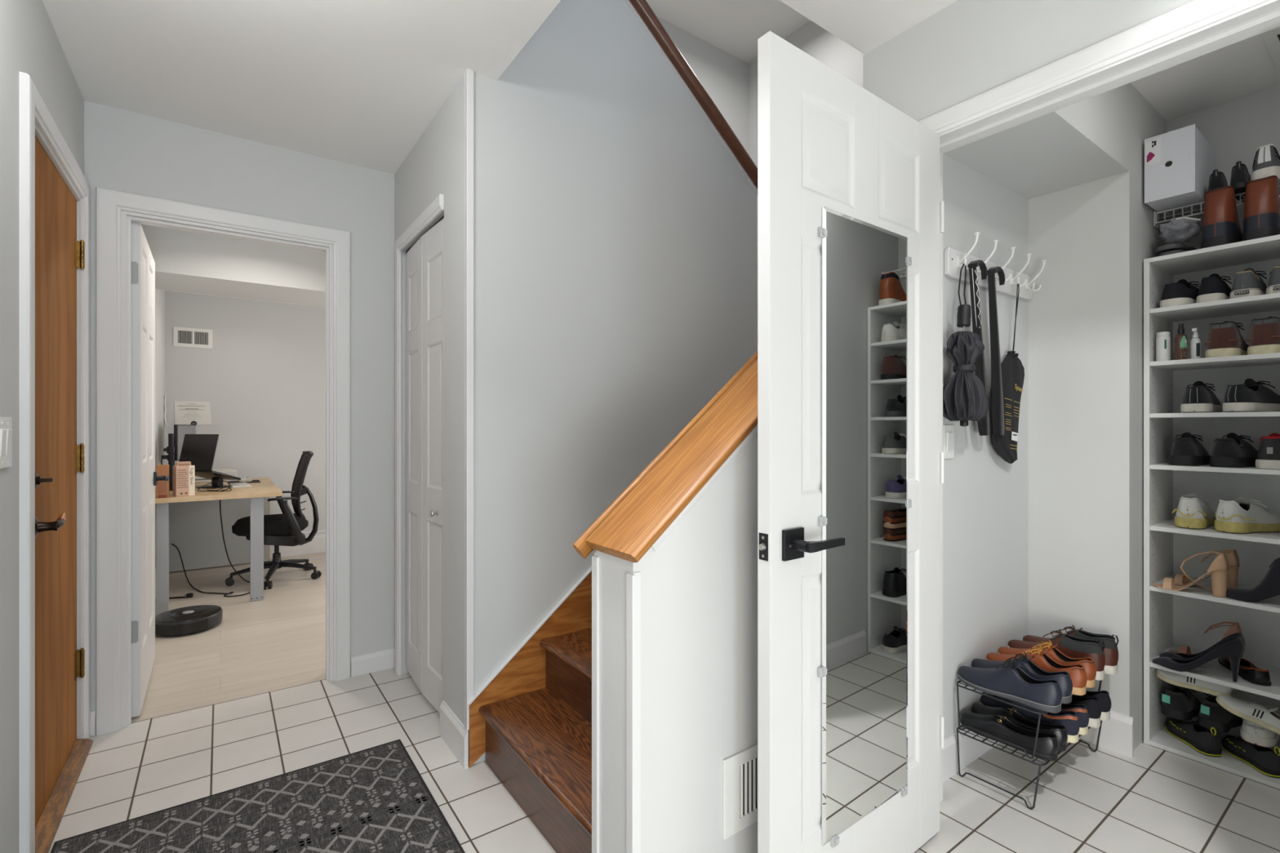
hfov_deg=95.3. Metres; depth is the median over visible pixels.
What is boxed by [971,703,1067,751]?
loafer
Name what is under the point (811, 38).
wall
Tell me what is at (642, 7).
handrail
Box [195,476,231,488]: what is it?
laptop stand
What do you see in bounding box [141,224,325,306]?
ceiling
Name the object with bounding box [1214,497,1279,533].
sneaker
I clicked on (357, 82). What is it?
ceiling
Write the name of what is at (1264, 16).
trim
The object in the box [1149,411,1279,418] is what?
shelf
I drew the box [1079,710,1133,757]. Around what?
baseboard
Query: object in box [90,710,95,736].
baseboard
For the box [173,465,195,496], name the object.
carton
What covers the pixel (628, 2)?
trim
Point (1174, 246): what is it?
sandal
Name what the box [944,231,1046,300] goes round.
coat rack
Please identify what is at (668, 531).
trim
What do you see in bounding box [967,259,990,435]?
shoehorn
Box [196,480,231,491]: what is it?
cable
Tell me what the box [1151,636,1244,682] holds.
shoe
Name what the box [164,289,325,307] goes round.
ceiling
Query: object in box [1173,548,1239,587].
sandal
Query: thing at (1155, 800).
floor
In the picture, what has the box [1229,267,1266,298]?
sneaker
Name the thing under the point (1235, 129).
wall
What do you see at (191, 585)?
power cable
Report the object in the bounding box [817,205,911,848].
mirror
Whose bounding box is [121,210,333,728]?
trim
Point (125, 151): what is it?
wall
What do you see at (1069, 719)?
shoe
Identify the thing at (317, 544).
baseboard
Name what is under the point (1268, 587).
boot
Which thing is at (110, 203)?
trim
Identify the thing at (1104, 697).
sneaker
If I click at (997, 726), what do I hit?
loafer
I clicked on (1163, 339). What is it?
bottle
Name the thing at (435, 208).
trim
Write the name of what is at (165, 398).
paper strip
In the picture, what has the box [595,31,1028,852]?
wall
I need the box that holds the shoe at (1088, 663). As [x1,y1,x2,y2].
[997,640,1096,688]
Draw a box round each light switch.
[0,417,12,468]
[942,424,954,458]
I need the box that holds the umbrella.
[942,263,989,426]
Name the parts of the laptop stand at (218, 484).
foot plate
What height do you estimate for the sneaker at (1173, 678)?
0.076 m
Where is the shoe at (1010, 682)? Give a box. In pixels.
[956,658,1062,713]
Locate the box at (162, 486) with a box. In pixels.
[155,464,168,497]
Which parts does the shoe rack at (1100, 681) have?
leg frame, leg frame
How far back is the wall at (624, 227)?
2.33 m
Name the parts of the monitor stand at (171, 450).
arm, arm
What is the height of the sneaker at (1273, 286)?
0.116 m
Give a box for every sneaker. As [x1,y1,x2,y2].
[1068,694,1101,728]
[1074,690,1111,720]
[1155,668,1233,696]
[1160,279,1199,307]
[1172,493,1215,528]
[1180,381,1222,413]
[1196,273,1231,302]
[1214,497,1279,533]
[1215,693,1279,734]
[1222,378,1279,412]
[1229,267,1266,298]
[1250,143,1279,193]
[1265,264,1279,293]
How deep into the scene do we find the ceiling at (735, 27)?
3.66 m
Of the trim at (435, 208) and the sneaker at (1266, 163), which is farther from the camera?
the trim at (435, 208)
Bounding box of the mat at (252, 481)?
[228,480,260,483]
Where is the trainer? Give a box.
[1240,700,1279,747]
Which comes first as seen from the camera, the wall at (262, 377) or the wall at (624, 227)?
the wall at (624, 227)
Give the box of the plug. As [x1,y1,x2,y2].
[183,592,193,598]
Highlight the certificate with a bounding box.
[173,401,212,425]
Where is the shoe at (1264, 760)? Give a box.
[1220,735,1279,777]
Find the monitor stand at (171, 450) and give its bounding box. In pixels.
[160,433,176,490]
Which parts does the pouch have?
cord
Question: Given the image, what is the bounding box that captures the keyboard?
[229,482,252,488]
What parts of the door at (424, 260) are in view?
knob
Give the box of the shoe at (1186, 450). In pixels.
[1168,432,1210,466]
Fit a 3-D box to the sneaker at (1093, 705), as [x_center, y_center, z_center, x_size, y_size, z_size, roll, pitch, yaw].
[1.497,0.973,2.116,0.094,0.116,0.290,0,0,-36]
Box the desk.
[155,477,282,615]
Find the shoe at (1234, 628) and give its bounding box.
[1221,622,1242,639]
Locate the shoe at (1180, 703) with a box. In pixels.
[1160,683,1201,720]
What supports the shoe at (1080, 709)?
on the shoe rack at (961, 726)
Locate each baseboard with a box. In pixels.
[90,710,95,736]
[155,566,155,600]
[270,529,325,558]
[351,648,395,677]
[440,700,468,769]
[942,726,999,782]
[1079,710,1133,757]
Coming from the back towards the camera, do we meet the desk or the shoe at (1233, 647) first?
the desk
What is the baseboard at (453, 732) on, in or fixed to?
attached to the wall at (434, 166)
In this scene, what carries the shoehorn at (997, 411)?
hanging from the coat rack at (954, 259)
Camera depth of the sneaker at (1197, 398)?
2.10 m
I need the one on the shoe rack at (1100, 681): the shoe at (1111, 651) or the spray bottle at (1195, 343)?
the shoe at (1111, 651)
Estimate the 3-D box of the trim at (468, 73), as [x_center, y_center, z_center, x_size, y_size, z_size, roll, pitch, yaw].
[-0.601,-0.095,2.051,0.026,2.310,0.028,0,0,-36]
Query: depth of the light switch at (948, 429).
1.99 m
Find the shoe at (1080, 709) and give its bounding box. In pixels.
[991,694,1088,735]
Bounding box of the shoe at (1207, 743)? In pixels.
[1164,718,1222,756]
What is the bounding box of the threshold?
[35,738,93,852]
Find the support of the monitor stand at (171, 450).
on the desk
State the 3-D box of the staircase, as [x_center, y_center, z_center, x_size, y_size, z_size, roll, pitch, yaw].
[0.248,0.493,2.129,1.488,1.395,0.853,0,0,-36]
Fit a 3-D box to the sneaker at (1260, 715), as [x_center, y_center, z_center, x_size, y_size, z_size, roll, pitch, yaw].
[2.118,0.989,2.000,0.204,0.091,0.093,0,0,42]
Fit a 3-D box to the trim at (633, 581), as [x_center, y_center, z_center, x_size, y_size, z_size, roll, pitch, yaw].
[-0.013,0.749,1.234,0.024,0.882,0.022,0,0,-36]
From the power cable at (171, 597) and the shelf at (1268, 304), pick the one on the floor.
the power cable at (171, 597)
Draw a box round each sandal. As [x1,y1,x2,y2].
[1152,550,1228,597]
[1155,243,1197,253]
[1158,249,1187,256]
[1168,620,1242,654]
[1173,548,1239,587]
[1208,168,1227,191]
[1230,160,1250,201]
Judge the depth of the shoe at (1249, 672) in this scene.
2.01 m
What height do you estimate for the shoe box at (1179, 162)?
0.239 m
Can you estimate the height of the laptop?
0.349 m
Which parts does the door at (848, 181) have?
latch plate, handle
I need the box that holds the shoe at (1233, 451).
[1208,432,1257,467]
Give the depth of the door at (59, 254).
1.89 m
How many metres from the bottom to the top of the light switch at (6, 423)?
0.122 m
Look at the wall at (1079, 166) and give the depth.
2.19 m
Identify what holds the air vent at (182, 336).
in the wall at (262, 377)
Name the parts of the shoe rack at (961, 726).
leg frame, leg frame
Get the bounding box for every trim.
[19,71,90,852]
[96,186,350,735]
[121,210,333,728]
[395,193,443,675]
[464,68,473,730]
[591,551,599,852]
[624,0,757,195]
[626,571,640,852]
[650,424,757,551]
[918,0,1267,133]
[938,0,1279,802]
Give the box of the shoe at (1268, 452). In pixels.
[1255,432,1279,469]
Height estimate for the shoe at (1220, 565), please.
0.079 m
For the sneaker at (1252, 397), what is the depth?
2.01 m
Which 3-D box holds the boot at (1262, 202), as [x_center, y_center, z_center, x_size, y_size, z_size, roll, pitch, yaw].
[2.192,-0.736,2.039,0.302,0.212,0.116,0,0,-36]
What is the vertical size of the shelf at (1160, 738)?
0.016 m
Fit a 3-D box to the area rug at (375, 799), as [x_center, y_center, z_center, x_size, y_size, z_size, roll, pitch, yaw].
[-0.845,1.185,1.317,0.935,0.010,1.510,0,0,-36]
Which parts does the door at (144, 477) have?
handle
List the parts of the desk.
leg, panel, leg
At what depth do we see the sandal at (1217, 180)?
2.09 m
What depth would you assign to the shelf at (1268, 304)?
2.13 m
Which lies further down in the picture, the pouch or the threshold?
the threshold
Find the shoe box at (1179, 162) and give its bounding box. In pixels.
[1144,124,1213,218]
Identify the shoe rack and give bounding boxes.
[955,720,1102,809]
[956,680,1102,759]
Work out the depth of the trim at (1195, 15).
1.43 m
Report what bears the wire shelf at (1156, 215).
attached to the wall at (1235, 129)
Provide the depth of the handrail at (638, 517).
1.39 m
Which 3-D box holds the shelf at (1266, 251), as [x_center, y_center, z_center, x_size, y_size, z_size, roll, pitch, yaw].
[2.225,-0.621,1.999,0.317,0.016,0.666,0,0,-36]
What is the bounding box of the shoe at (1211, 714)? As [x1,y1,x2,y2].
[1197,693,1242,732]
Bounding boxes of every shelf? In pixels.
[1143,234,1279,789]
[1149,234,1279,275]
[1149,292,1279,321]
[1149,352,1279,370]
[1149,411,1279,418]
[1149,462,1279,475]
[1149,518,1279,544]
[1149,573,1279,613]
[1149,644,1279,700]
[1149,717,1279,789]
[1153,184,1279,228]
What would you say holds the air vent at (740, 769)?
in the wall at (699, 588)
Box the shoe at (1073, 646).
[1007,629,1105,679]
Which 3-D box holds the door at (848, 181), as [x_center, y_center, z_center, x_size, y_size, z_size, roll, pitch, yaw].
[0.566,0.164,1.489,0.765,2.028,0.152,0,0,-37]
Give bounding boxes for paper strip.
[164,395,167,425]
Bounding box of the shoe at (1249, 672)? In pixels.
[1217,656,1271,685]
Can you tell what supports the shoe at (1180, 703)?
on the shoe at (1207, 743)
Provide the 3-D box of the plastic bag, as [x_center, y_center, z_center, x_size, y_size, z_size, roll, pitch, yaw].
[2.025,-0.734,2.187,0.220,0.097,0.118,0,0,-45]
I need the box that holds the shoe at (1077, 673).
[985,645,1087,695]
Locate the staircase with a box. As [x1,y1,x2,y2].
[467,566,591,852]
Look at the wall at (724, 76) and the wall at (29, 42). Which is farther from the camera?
the wall at (724, 76)
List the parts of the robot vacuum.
lid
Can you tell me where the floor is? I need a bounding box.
[48,551,1279,852]
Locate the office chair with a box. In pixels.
[225,451,321,589]
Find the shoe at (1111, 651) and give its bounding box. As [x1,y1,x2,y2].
[1022,625,1118,675]
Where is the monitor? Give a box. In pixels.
[173,424,195,460]
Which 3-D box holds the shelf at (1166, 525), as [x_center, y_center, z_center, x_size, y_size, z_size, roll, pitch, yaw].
[2.226,0.379,2.000,0.315,0.016,0.666,0,0,-36]
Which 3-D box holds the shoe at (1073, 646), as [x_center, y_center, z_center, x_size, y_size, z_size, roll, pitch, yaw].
[1.518,0.808,2.139,0.100,0.135,0.304,0,0,-36]
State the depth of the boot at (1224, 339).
2.04 m
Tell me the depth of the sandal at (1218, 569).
2.04 m
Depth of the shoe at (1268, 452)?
1.95 m
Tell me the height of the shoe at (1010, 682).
0.114 m
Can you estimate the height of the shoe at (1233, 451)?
0.120 m
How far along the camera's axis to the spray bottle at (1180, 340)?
2.13 m
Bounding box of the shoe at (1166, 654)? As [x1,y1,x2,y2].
[1159,632,1245,675]
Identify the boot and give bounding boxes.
[1200,185,1242,248]
[1204,320,1248,357]
[1226,557,1279,601]
[1241,175,1279,241]
[1246,316,1279,355]
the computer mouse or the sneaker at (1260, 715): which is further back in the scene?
the computer mouse
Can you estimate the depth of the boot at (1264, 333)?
1.95 m
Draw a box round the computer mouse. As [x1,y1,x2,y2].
[239,477,252,482]
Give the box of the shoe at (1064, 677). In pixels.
[970,652,1072,703]
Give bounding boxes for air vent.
[173,326,212,348]
[723,744,757,839]
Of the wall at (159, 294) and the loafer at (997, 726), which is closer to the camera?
the loafer at (997, 726)
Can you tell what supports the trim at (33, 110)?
attached to the wall at (29, 42)
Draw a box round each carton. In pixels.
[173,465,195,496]
[175,461,191,466]
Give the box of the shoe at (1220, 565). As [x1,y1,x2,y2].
[1206,552,1228,573]
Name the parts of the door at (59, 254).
handle, hinge plate, hinge plate, hinge plate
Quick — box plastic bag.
[1163,217,1200,241]
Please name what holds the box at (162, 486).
on the desk
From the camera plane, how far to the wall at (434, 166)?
2.13 m
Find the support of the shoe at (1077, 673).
on the shoe rack at (1100, 681)
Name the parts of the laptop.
lid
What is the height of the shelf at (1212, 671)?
0.016 m
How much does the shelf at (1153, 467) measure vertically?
0.016 m
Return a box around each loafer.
[960,711,1058,760]
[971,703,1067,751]
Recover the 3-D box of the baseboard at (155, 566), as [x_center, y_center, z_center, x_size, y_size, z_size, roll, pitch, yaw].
[-3.049,1.090,3.609,0.014,0.200,3.080,0,0,-36]
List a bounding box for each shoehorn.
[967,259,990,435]
[986,266,1004,435]
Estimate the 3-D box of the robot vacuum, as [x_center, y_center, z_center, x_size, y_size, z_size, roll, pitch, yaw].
[-2.664,1.137,3.438,0.328,0.090,0.331,0,0,-1]
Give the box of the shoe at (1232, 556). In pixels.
[1226,549,1239,567]
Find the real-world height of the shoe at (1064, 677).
0.114 m
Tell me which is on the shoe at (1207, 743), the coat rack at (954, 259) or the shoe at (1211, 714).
the shoe at (1211, 714)
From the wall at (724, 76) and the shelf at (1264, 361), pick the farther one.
the wall at (724, 76)
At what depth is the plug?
4.05 m
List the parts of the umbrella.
handle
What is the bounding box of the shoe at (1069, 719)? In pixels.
[979,695,1079,742]
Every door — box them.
[35,135,84,826]
[131,221,168,717]
[405,215,444,713]
[757,31,944,852]
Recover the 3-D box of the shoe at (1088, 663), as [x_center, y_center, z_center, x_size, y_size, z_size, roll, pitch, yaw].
[1.443,0.818,2.081,0.102,0.114,0.305,0,0,-36]
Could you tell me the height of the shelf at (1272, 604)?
0.016 m
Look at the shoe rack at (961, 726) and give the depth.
1.90 m
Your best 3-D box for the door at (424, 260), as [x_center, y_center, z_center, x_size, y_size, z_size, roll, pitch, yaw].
[-0.938,0.159,2.534,0.061,1.997,0.650,0,0,-36]
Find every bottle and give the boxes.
[1155,331,1170,361]
[1174,323,1187,359]
[1190,328,1200,359]
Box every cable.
[168,596,185,599]
[171,499,249,596]
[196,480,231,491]
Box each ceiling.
[42,0,1279,174]
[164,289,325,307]
[645,0,810,62]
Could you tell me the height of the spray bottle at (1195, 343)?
0.114 m
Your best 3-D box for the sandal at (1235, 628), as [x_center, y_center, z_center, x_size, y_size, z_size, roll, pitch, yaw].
[2.125,0.797,2.195,0.080,0.165,0.200,0,0,-38]
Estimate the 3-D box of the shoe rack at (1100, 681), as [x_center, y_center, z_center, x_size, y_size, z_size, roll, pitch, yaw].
[1.380,0.955,2.050,0.570,0.155,0.268,0,0,-36]
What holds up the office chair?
on the floor
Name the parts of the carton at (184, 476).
spine panel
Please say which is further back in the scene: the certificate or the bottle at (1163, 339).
the certificate
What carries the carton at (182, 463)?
on the desk
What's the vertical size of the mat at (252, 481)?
0.004 m
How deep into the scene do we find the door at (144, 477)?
2.42 m
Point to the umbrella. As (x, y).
(965, 398)
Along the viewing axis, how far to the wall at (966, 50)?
1.62 m
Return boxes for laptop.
[178,434,240,479]
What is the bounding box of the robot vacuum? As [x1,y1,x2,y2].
[155,604,222,635]
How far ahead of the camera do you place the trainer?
1.99 m
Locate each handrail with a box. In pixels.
[573,351,757,562]
[628,0,757,188]
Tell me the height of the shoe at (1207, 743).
0.102 m
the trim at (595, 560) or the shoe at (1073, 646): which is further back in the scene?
the shoe at (1073, 646)
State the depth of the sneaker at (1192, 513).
2.12 m
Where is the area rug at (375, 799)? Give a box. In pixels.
[50,739,465,852]
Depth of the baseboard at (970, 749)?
2.02 m
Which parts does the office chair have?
leg, seat, leg, arm post, arm post, leg, frame, leg, frame, rail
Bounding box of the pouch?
[991,283,1024,463]
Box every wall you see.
[0,0,84,852]
[84,100,394,733]
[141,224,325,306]
[155,288,164,566]
[164,290,325,532]
[394,71,491,764]
[491,0,756,675]
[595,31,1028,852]
[657,16,748,153]
[748,20,864,351]
[905,0,1194,121]
[943,82,1166,750]
[1166,84,1279,272]
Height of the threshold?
0.027 m

